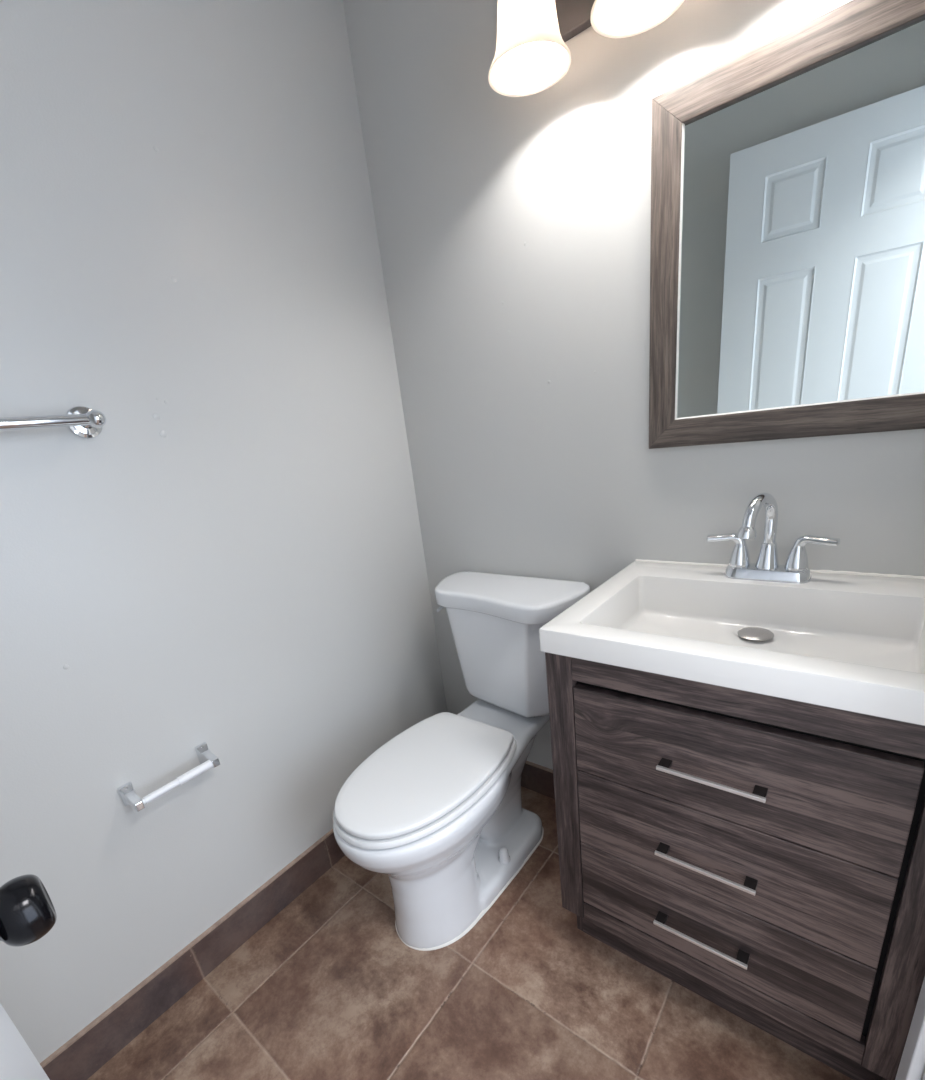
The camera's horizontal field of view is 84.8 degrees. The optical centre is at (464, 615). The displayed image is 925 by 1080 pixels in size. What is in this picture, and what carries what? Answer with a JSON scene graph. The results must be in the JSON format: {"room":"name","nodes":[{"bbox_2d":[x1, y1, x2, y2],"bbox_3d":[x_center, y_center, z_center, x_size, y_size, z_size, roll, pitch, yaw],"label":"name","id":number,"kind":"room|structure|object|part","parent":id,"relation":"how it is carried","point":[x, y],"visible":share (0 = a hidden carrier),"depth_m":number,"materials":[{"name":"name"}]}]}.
{"room":"bathroom","nodes":[
{"label":"bathroom","id":0,"kind":"room"},
{"bbox_2d":[0,0,446,1063],"bbox_3d":[-0.652,-0.341,1.144,0.122,2.440,1.625,9,26,38],"label":"wall","id":1,"kind":"structure","parent":0,"point":[190,259],"depth_m":1.10,"materials":[{"name":"grey paint"}]},
{"bbox_2d":[0,406,105,438],"bbox_3d":[-0.827,-0.282,0.767,0.082,0.058,0.516,9,26,38],"label":"towel bar","id":2,"kind":"object","parent":1,"relation":"attached to","point":[84,422],"visible":1,"depth_m":0.89,"materials":[{"name":"silver metal"}]},
{"bbox_3d":[-0.810,-0.279,0.753,0.020,0.020,0.456,9,26,38],"label":"rod","id":3,"kind":"part","parent":2,"relation":"part of","materials":[{"name":"silver metal"}]},
{"bbox_2d":[117,742,219,811],"bbox_3d":[-0.654,0.361,1.137,0.066,0.047,0.193,9,26,38],"label":"toilet paper holder","id":4,"kind":"object","parent":1,"relation":"attached to","point":[207,759],"visible":1,"depth_m":1.11,"materials":[{"name":"silver metal"}]},
{"bbox_3d":[-0.705,0.389,1.077,0.066,0.047,0.027,9,26,38],"label":"holder post","id":5,"kind":"part","parent":4,"relation":"part of","materials":[{"name":"silver metal"}]},
{"bbox_3d":[-0.603,0.333,1.196,0.066,0.047,0.027,9,26,38],"label":"holder post","id":6,"kind":"part","parent":4,"relation":"part of","materials":[{"name":"silver metal"}]},
{"bbox_2d":[40,829,344,1079],"bbox_3d":[-0.473,0.754,1.498,0.010,0.114,1.405,9,26,38],"label":"baseboard","id":7,"kind":"structure","parent":1,"relation":"attached to","point":[86,1052],"depth_m":1.24,"materials":[{"name":"tile"}]},
{"bbox_2d":[87,786,852,1079],"bbox_3d":[0.270,1.152,0.509,2.720,0.120,2.420,9,26,38],"label":"floor","id":8,"kind":"structure","parent":0,"point":[328,988],"depth_m":1.15,"materials":[{"name":"brown tile"}]},
{"bbox_2d":[333,571,589,950],"bbox_3d":[-0.017,0.380,1.367,0.472,0.796,0.764,9,26,38],"label":"toilet","id":9,"kind":"object","parent":8,"relation":"on","point":[437,810],"visible":0.98,"depth_m":1.30,"materials":[{"name":"white ceramic"}]},
{"bbox_3d":[-0.107,0.384,1.262,0.325,0.018,0.476,9,26,38],"label":"seat lid","id":10,"kind":"part","parent":9,"relation":"part of","materials":[{"name":"white plastic"}]},
{"bbox_3d":[-0.104,0.402,1.269,0.339,0.016,0.490,9,26,38],"label":"seat","id":11,"kind":"part","parent":9,"relation":"part of","materials":[{"name":"white plastic"}]},
{"bbox_3d":[-0.012,0.565,1.422,0.359,0.411,0.722,9,26,38],"label":"bowl","id":12,"kind":"part","parent":9,"relation":"part of","materials":[{"name":"white ceramic"}]},
{"bbox_3d":[0.129,0.113,1.488,0.419,0.328,0.192,9,26,38],"label":"tank","id":13,"kind":"part","parent":9,"relation":"part of","materials":[{"name":"white ceramic"}]},
{"bbox_3d":[0.102,-0.059,1.427,0.472,0.048,0.236,9,26,38],"label":"tank lid","id":14,"kind":"part","parent":9,"relation":"part of","materials":[{"name":"white ceramic"}]},
{"bbox_2d":[545,652,924,1079],"bbox_3d":[0.567,0.408,1.072,0.606,0.810,0.483,9,26,38],"label":"vanity cabinet","id":15,"kind":"object","parent":8,"relation":"on","point":[763,856],"visible":0.93,"depth_m":0.85,"materials":[{"name":"brown wood"}]},
{"bbox_3d":[0.219,0.376,1.070,0.054,0.668,0.020,9,26,38],"label":"post","id":16,"kind":"part","parent":15,"relation":"part of","materials":[{"name":"brown wood"}]},
{"bbox_3d":[0.351,0.363,1.268,0.016,0.810,0.435,9,26,38],"label":"panel","id":17,"kind":"part","parent":15,"relation":"part of","materials":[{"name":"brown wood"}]},
{"bbox_3d":[0.444,0.609,0.955,0.164,0.008,0.028,9,26,38],"label":"drawer handle","id":18,"kind":"part","parent":15,"relation":"part of","materials":[{"name":"silver metal"}]},
{"bbox_3d":[0.423,0.444,0.894,0.164,0.008,0.028,9,26,38],"label":"drawer handle","id":19,"kind":"part","parent":15,"relation":"part of","materials":[{"name":"silver metal"}]},
{"bbox_3d":[0.401,0.267,0.828,0.164,0.008,0.028,9,26,38],"label":"drawer handle","id":20,"kind":"part","parent":15,"relation":"part of","materials":[{"name":"silver metal"}]},
{"bbox_3d":[0.474,0.701,1.007,0.505,0.049,0.018,9,26,38],"label":"rail","id":21,"kind":"part","parent":15,"relation":"part of","materials":[{"name":"brown wood"}]},
{"bbox_3d":[0.458,0.592,0.967,0.495,0.171,0.018,9,26,38],"label":"drawer","id":22,"kind":"part","parent":15,"relation":"part of","materials":[{"name":"brown wood"}]},
{"bbox_2d":[539,561,924,725],"bbox_3d":[0.528,0.029,0.942,0.611,0.105,0.481,9,26,38],"label":"sink","id":23,"kind":"object","parent":15,"relation":"in","point":[846,642],"visible":0.98,"depth_m":0.92,"materials":[{"name":"white ceramic"}]},
{"bbox_2d":[707,493,839,583],"bbox_3d":[0.611,-0.161,1.014,0.199,0.180,0.143,-5,20,6],"label":"faucet","id":24,"kind":"object","parent":23,"relation":"on","point":[796,570],"visible":1,"depth_m":1.01,"materials":[{"name":"silver metal"}]},
{"bbox_3d":[0.563,-0.142,1.078,0.086,0.069,0.043,9,26,38],"label":"handle","id":25,"kind":"part","parent":24,"relation":"part of","materials":[{"name":"silver metal"}]},
{"bbox_3d":[0.579,-0.161,0.994,0.136,0.158,0.043,-20,24,-32],"label":"spout","id":26,"kind":"part","parent":24,"relation":"part of","materials":[{"name":"silver metal"}]},
{"bbox_3d":[0.678,-0.123,0.988,0.086,0.069,0.043,9,26,38],"label":"handle","id":27,"kind":"part","parent":24,"relation":"part of","materials":[{"name":"silver metal"}]},
{"bbox_3d":[0.437,0.425,0.905,0.495,0.183,0.018,9,26,38],"label":"drawer","id":28,"kind":"part","parent":15,"relation":"part of","materials":[{"name":"brown wood"}]},
{"bbox_3d":[0.403,0.125,0.794,0.505,0.053,0.019,9,26,38],"label":"rail","id":29,"kind":"part","parent":15,"relation":"part of","materials":[{"name":"brown wood"}]},
{"bbox_3d":[0.415,0.249,0.841,0.495,0.187,0.018,9,26,38],"label":"drawer","id":30,"kind":"part","parent":15,"relation":"part of","materials":[{"name":"brown wood"}]},
{"bbox_3d":[0.813,0.438,0.909,0.016,0.810,0.435,9,26,38],"label":"panel","id":31,"kind":"part","parent":15,"relation":"part of","materials":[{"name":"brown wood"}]},
{"bbox_3d":[0.654,0.447,0.731,0.046,0.668,0.020,9,26,38],"label":"post","id":32,"kind":"part","parent":15,"relation":"part of","materials":[{"name":"brown wood"}]},
{"bbox_2d":[343,0,924,769],"bbox_3d":[0.419,-0.497,1.205,1.445,2.440,0.122,9,26,38],"label":"wall","id":33,"kind":"structure","parent":0,"point":[514,233],"depth_m":1.19,"materials":[{"name":"grey paint"}]},
{"bbox_2d":[521,761,554,798],"bbox_3d":[0.480,0.603,1.587,1.335,0.114,0.010,9,26,38],"label":"baseboard","id":34,"kind":"structure","parent":33,"relation":"attached to","point":[535,777],"depth_m":1.75,"materials":[{"name":"stone"}]},
{"bbox_2d":[488,0,684,96],"bbox_3d":[0.288,-1.097,0.802,0.667,0.209,0.210,9,26,38],"label":"vanity light","id":35,"kind":"object","parent":33,"relation":"attached to","point":[532,55],"visible":1,"depth_m":0.90,"materials":[{"name":"white glass"}]},
{"bbox_3d":[0.112,-1.091,0.917,0.154,0.160,0.154,9,26,38],"label":"lamp shade","id":36,"kind":"part","parent":35,"relation":"part of","materials":[{"name":"white glass"}]},
{"bbox_3d":[0.273,-1.065,0.791,0.154,0.160,0.154,9,26,38],"label":"lamp shade","id":37,"kind":"part","parent":35,"relation":"part of","materials":[{"name":"white glass"}]},
{"bbox_2d":[635,559,924,578],"bbox_3d":[0.668,-0.101,1.094,0.603,0.010,0.010,9,26,38],"label":"trim","id":38,"kind":"structure","parent":33,"relation":"attached to","point":[674,562],"depth_m":1.03,"materials":[{"name":"white"}]},
{"bbox_2d":[649,0,924,448],"bbox_3d":[0.592,-0.638,0.891,0.523,0.622,0.022,9,26,38],"label":"wall mirror","id":39,"kind":"object","parent":33,"relation":"attached to","point":[787,241],"visible":1,"depth_m":0.89,"materials":[{"name":"brown wood"}]},
{"bbox_3d":[0.480,-0.153,0.251,0.100,2.440,1.405,9,26,38],"label":"wall","id":40,"kind":"structure","parent":0,"visible":0},
{"bbox_2d":[0,874,56,1079],"bbox_3d":[-0.194,0.176,0.151,0.720,2.028,0.164,9,26,38],"label":"door","id":41,"kind":"structure","parent":40,"relation":"in","point":[27,910],"depth_m":0.41,"materials":[{"name":"white paint"}]},
{"bbox_3d":[-0.380,0.249,0.411,0.064,0.064,0.070,9,26,38],"label":"knob","id":42,"kind":"part","parent":41,"relation":"part of","materials":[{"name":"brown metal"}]},
{"bbox_2d":[895,977,924,1079],"bbox_3d":[0.350,0.076,0.144,0.115,2.117,0.897,9,26,38],"label":"trim","id":43,"kind":"structure","parent":40,"relation":"attached to","point":[912,1063],"depth_m":0.72,"materials":[{"name":"white paint"}]}
]}

